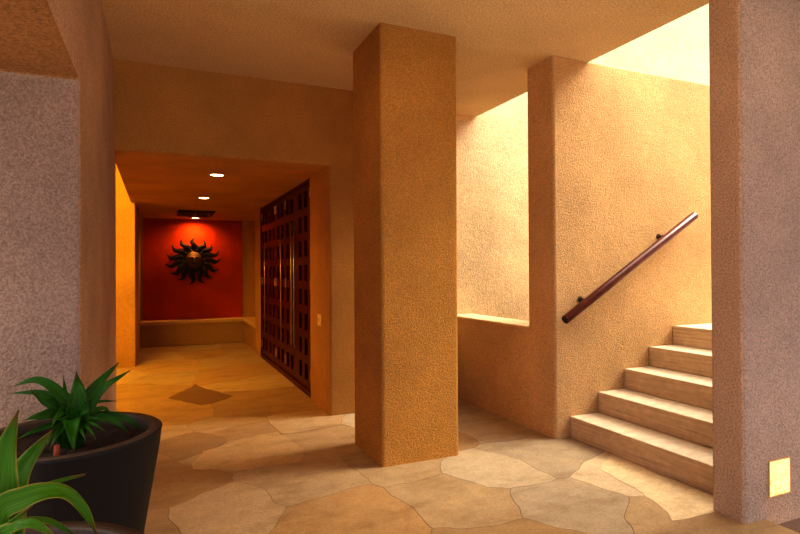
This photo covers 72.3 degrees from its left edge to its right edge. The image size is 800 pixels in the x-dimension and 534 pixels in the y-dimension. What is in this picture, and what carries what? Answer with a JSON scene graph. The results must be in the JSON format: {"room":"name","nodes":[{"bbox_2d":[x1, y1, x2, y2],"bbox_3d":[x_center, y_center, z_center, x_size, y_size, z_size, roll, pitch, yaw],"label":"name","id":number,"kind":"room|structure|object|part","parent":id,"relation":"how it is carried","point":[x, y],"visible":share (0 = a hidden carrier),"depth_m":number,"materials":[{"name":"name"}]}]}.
{"room":"entrance hall","nodes":[
{"label":"entrance hall","id":0,"kind":"room"},
{"bbox_2d":[0,0,115,427],"bbox_3d":[-1.460,-0.184,1.313,0.992,3.100,6.380,0,0,-24],"label":"wall","id":1,"kind":"structure","parent":0,"point":[58,156],"depth_m":2.35,"materials":[{"name":"paint"}]},
{"bbox_2d":[116,165,140,367],"bbox_3d":[-5.186,-0.145,8.287,2.220,3.150,2.650,0,0,-24],"label":"wall","id":2,"kind":"structure","parent":0,"point":[128,316],"depth_m":7.48,"materials":[{"name":"paint"}]},
{"bbox_2d":[140,218,254,320],"bbox_3d":[-3.598,0.272,10.238,2.700,2.322,0.260,0,0,-24],"label":"wall","id":3,"kind":"structure","parent":0,"point":[165,297],"depth_m":10.05,"materials":[{"name":"paint"}]},
{"bbox_2d":[165,237,220,284],"bbox_3d":[-3.730,-0.110,9.893,0.960,0.880,0.274,0,0,-24],"label":"sculpture","id":4,"kind":"object","parent":3,"relation":"attached to","point":[193,258],"visible":1,"depth_m":9.89,"materials":[{"name":"brown metal"}]},
{"bbox_2d":[116,155,319,220],"bbox_3d":[-2.343,-1.017,7.720,2.635,0.250,6.000,0,0,-24],"label":"ceiling","id":5,"kind":"structure","parent":0,"point":[159,187],"depth_m":6.08,"materials":[{"name":"paint"}]},
{"bbox_2d":[177,210,214,216],"bbox_3d":[-3.347,-0.869,8.970,0.540,0.024,0.860,0,0,-24],"label":"ceiling vent","id":6,"kind":"object","parent":5,"relation":"in","point":[189,213],"visible":1,"depth_m":8.93,"materials":[{"name":"black metal"}]},
{"bbox_2d":[209,173,224,176],"bbox_3d":[-1.804,-0.908,5.399,0.160,0.010,0.160,0,0,-24],"label":"recessed light","id":7,"kind":"object","parent":5,"relation":"in","point":[211,174],"visible":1,"depth_m":5.37,"materials":[{"name":"white"}]},
{"bbox_2d":[113,59,354,415],"bbox_3d":[-1.136,-0.164,4.830,3.070,3.100,0.250,0,0,-24],"label":"wall","id":8,"kind":"structure","parent":0,"point":[168,112],"depth_m":4.73,"materials":[{"name":"paint"}]},
{"bbox_2d":[255,209,260,355],"bbox_3d":[-2.076,0.253,8.626,0.320,2.322,0.520,0,0,-24],"label":"wall","id":9,"kind":"structure","parent":0,"point":[257,213],"depth_m":8.57,"materials":[{"name":"paint"}]},
{"bbox_2d":[310,170,322,408],"bbox_3d":[-0.663,0.226,5.415,0.334,2.322,0.485,0,0,-24],"label":"wall","id":10,"kind":"structure","parent":0,"point":[316,268],"depth_m":5.34,"materials":[{"name":"paint"}]},
{"bbox_2d":[317,314,320,325],"bbox_3d":[-0.775,0.506,5.246,0.014,0.110,0.110,0,0,-24],"label":"switch plate","id":11,"kind":"object","parent":10,"relation":"attached to","point":[318,315],"visible":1,"depth_m":5.23,"materials":[{"name":"plastic"}]},
{"bbox_2d":[101,0,708,116],"bbox_3d":[-0.022,-1.782,2.192,4.542,0.300,6.800,0,0,-24],"label":"ceiling","id":12,"kind":"structure","parent":0,"point":[307,42],"depth_m":3.77,"materials":[{"name":"paint"}]},
{"bbox_2d":[116,342,799,533],"bbox_3d":[0.047,1.477,4.601,9.000,0.301,14.000,0,0,-24],"label":"floor","id":13,"kind":"structure","parent":0,"point":[243,449],"depth_m":3.44,"materials":[{"name":"stone"}]},
{"bbox_2d":[0,410,143,533],"bbox_3d":[-0.827,0.802,1.060,0.690,1.018,0.690,0,0,-24],"label":"potted plant","id":14,"kind":"object","parent":13,"relation":"on","point":[17,497],"visible":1,"depth_m":1.10,"materials":[{"name":"green plant"}]},
{"bbox_2d":[0,362,161,532],"bbox_3d":[-1.212,0.847,2.005,0.630,0.945,0.630,0,0,-33],"label":"potted plant","id":15,"kind":"object","parent":13,"relation":"on","point":[117,452],"visible":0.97,"depth_m":1.94,"materials":[{"name":"green plant"}]},
{"bbox_3d":[-1.162,0.635,1.853,0.024,0.066,0.024,0,0,-24],"label":"stem","id":16,"kind":"part","parent":15,"relation":"part of","materials":[{"name":"brown plant"}]},
{"bbox_3d":[-1.211,0.964,2.004,0.630,0.710,0.630,0,0,-24],"label":"pot","id":17,"kind":"part","parent":15,"relation":"part of","materials":[{"name":"black ceramic"}]},
{"bbox_2d":[140,316,254,349],"bbox_3d":[-3.195,1.157,9.350,2.271,0.435,1.705,0,0,-24],"label":"bench","id":18,"kind":"object","parent":13,"relation":"on","point":[178,332],"visible":0.59,"depth_m":9.69,"materials":[{"name":"paint"}]},
{"bbox_3d":[-3.196,0.970,9.351,2.271,0.060,1.705,0,0,-24],"label":"seat","id":19,"kind":"part","parent":18,"relation":"part of","materials":[{"name":"paint"}]},
{"bbox_2d":[353,23,457,466],"bbox_3d":[0.027,-0.176,4.000,0.583,3.100,0.568,0,0,-24],"label":"pillar","id":20,"kind":"structure","parent":13,"relation":"on","point":[406,343],"depth_m":3.75,"materials":[{"name":"paint"}]},
{"bbox_2d":[570,323,712,493],"bbox_3d":[3.176,0.904,4.345,3.480,0.816,1.328,0,0,-24],"label":"staircase","id":21,"kind":"structure","parent":13,"relation":"on","point":[661,422],"depth_m":3.94,"materials":[{"name":"stone"}]},
{"bbox_2d":[456,4,709,320],"bbox_3d":[2.277,-1.747,6.708,4.800,6.250,0.300,0,0,-24],"label":"wall","id":22,"kind":"structure","parent":0,"point":[492,146],"depth_m":6.04,"materials":[{"name":"paint"}]},
{"bbox_2d":[457,56,711,438],"bbox_3d":[2.577,-0.133,5.767,3.820,3.007,1.738,0,0,-24],"label":"wall","id":23,"kind":"structure","parent":0,"point":[618,158],"depth_m":4.47,"materials":[{"name":"paint"}]},
{"bbox_2d":[562,212,697,323],"bbox_3d":[1.874,-0.021,4.441,1.446,0.893,0.122,0,0,-24],"label":"handrail","id":24,"kind":"object","parent":23,"relation":"attached to","point":[584,303],"visible":1,"depth_m":4.36,"materials":[{"name":"red wood"}]},
{"bbox_2d":[709,0,799,523],"bbox_3d":[3.479,-0.148,3.659,3.876,3.700,0.184,0,0,-24],"label":"wall","id":25,"kind":"structure","parent":0,"point":[754,45],"depth_m":2.87,"materials":[{"name":"paint"}]},
{"bbox_2d":[768,456,790,497],"bbox_3d":[2.003,1.108,2.893,0.178,0.192,0.008,0,0,-24],"label":"step light","id":26,"kind":"object","parent":25,"relation":"attached to","point":[779,470],"visible":1,"depth_m":2.89,"materials":[{"name":"beige glass"}]},
{"bbox_2d":[778,518,799,532],"bbox_3d":[4.181,1.515,2.301,3.700,0.350,2.850,0,0,-24],"label":"floor","id":27,"kind":"structure","parent":0,"point":[794,525],"depth_m":2.88,"materials":[{"name":"stone"}]},
{"bbox_3d":[-1.266,0.239,7.092,0.180,2.322,3.200,0,0,-24],"label":"wall","id":28,"kind":"structure","parent":0,"visible":0},
{"bbox_2d":[261,207,268,357],"bbox_3d":[-1.986,0.221,8.081,0.087,2.162,0.524,0,0,-24],"label":"door","id":29,"kind":"structure","parent":28,"relation":"in","point":[264,215],"depth_m":8.04,"materials":[{"name":"red wood"}]},
{"bbox_3d":[-1.960,0.214,7.940,0.020,1.430,0.021,0,0,-24],"label":"pull handle","id":30,"kind":"part","parent":29,"relation":"part of","materials":[{"name":"gold metal"}]},
{"bbox_2d":[268,202,275,362],"bbox_3d":[-1.753,0.217,7.582,0.065,2.162,0.564,0,0,-24],"label":"door","id":31,"kind":"structure","parent":28,"relation":"in","point":[271,209],"depth_m":7.55,"materials":[{"name":"red wood"}]},
{"bbox_2d":[275,197,285,370],"bbox_3d":[-1.533,0.212,7.056,0.087,2.162,0.564,0,0,-24],"label":"door","id":32,"kind":"structure","parent":28,"relation":"in","point":[279,207],"depth_m":7.01,"materials":[{"name":"red wood"}]},
{"bbox_3d":[-1.499,0.205,6.897,0.020,1.430,0.021,0,0,-24],"label":"pull handle","id":33,"kind":"part","parent":32,"relation":"part of","materials":[{"name":"gold metal"}]},
{"bbox_2d":[260,178,310,397],"bbox_3d":[-1.434,0.225,6.983,0.175,2.252,3.021,0,0,-24],"label":"door frame","id":34,"kind":"structure","parent":28,"relation":"attached to","point":[284,373],"depth_m":7.08,"materials":[{"name":"red wood"}]},
{"bbox_2d":[284,192,294,377],"bbox_3d":[-1.314,0.208,6.560,0.087,2.162,0.509,0,0,-24],"label":"door","id":35,"kind":"structure","parent":28,"relation":"in","point":[289,199],"depth_m":6.58,"materials":[{"name":"red wood"}]},
{"bbox_3d":[-1.260,0.201,6.357,0.020,1.430,0.021,0,0,-24],"label":"pull handle","id":36,"kind":"part","parent":35,"relation":"part of","materials":[{"name":"metal"}]},
{"bbox_2d":[293,182,310,390],"bbox_3d":[-1.048,0.203,5.959,0.087,2.162,0.794,0,0,-24],"label":"door","id":37,"kind":"structure","parent":28,"relation":"in","point":[301,224],"depth_m":5.99,"materials":[{"name":"red wood"}]},
{"bbox_3d":[-1.206,0.200,6.234,0.020,1.430,0.021,0,0,-24],"label":"pull handle","id":38,"kind":"part","parent":37,"relation":"part of","materials":[{"name":"metal"}]}
]}

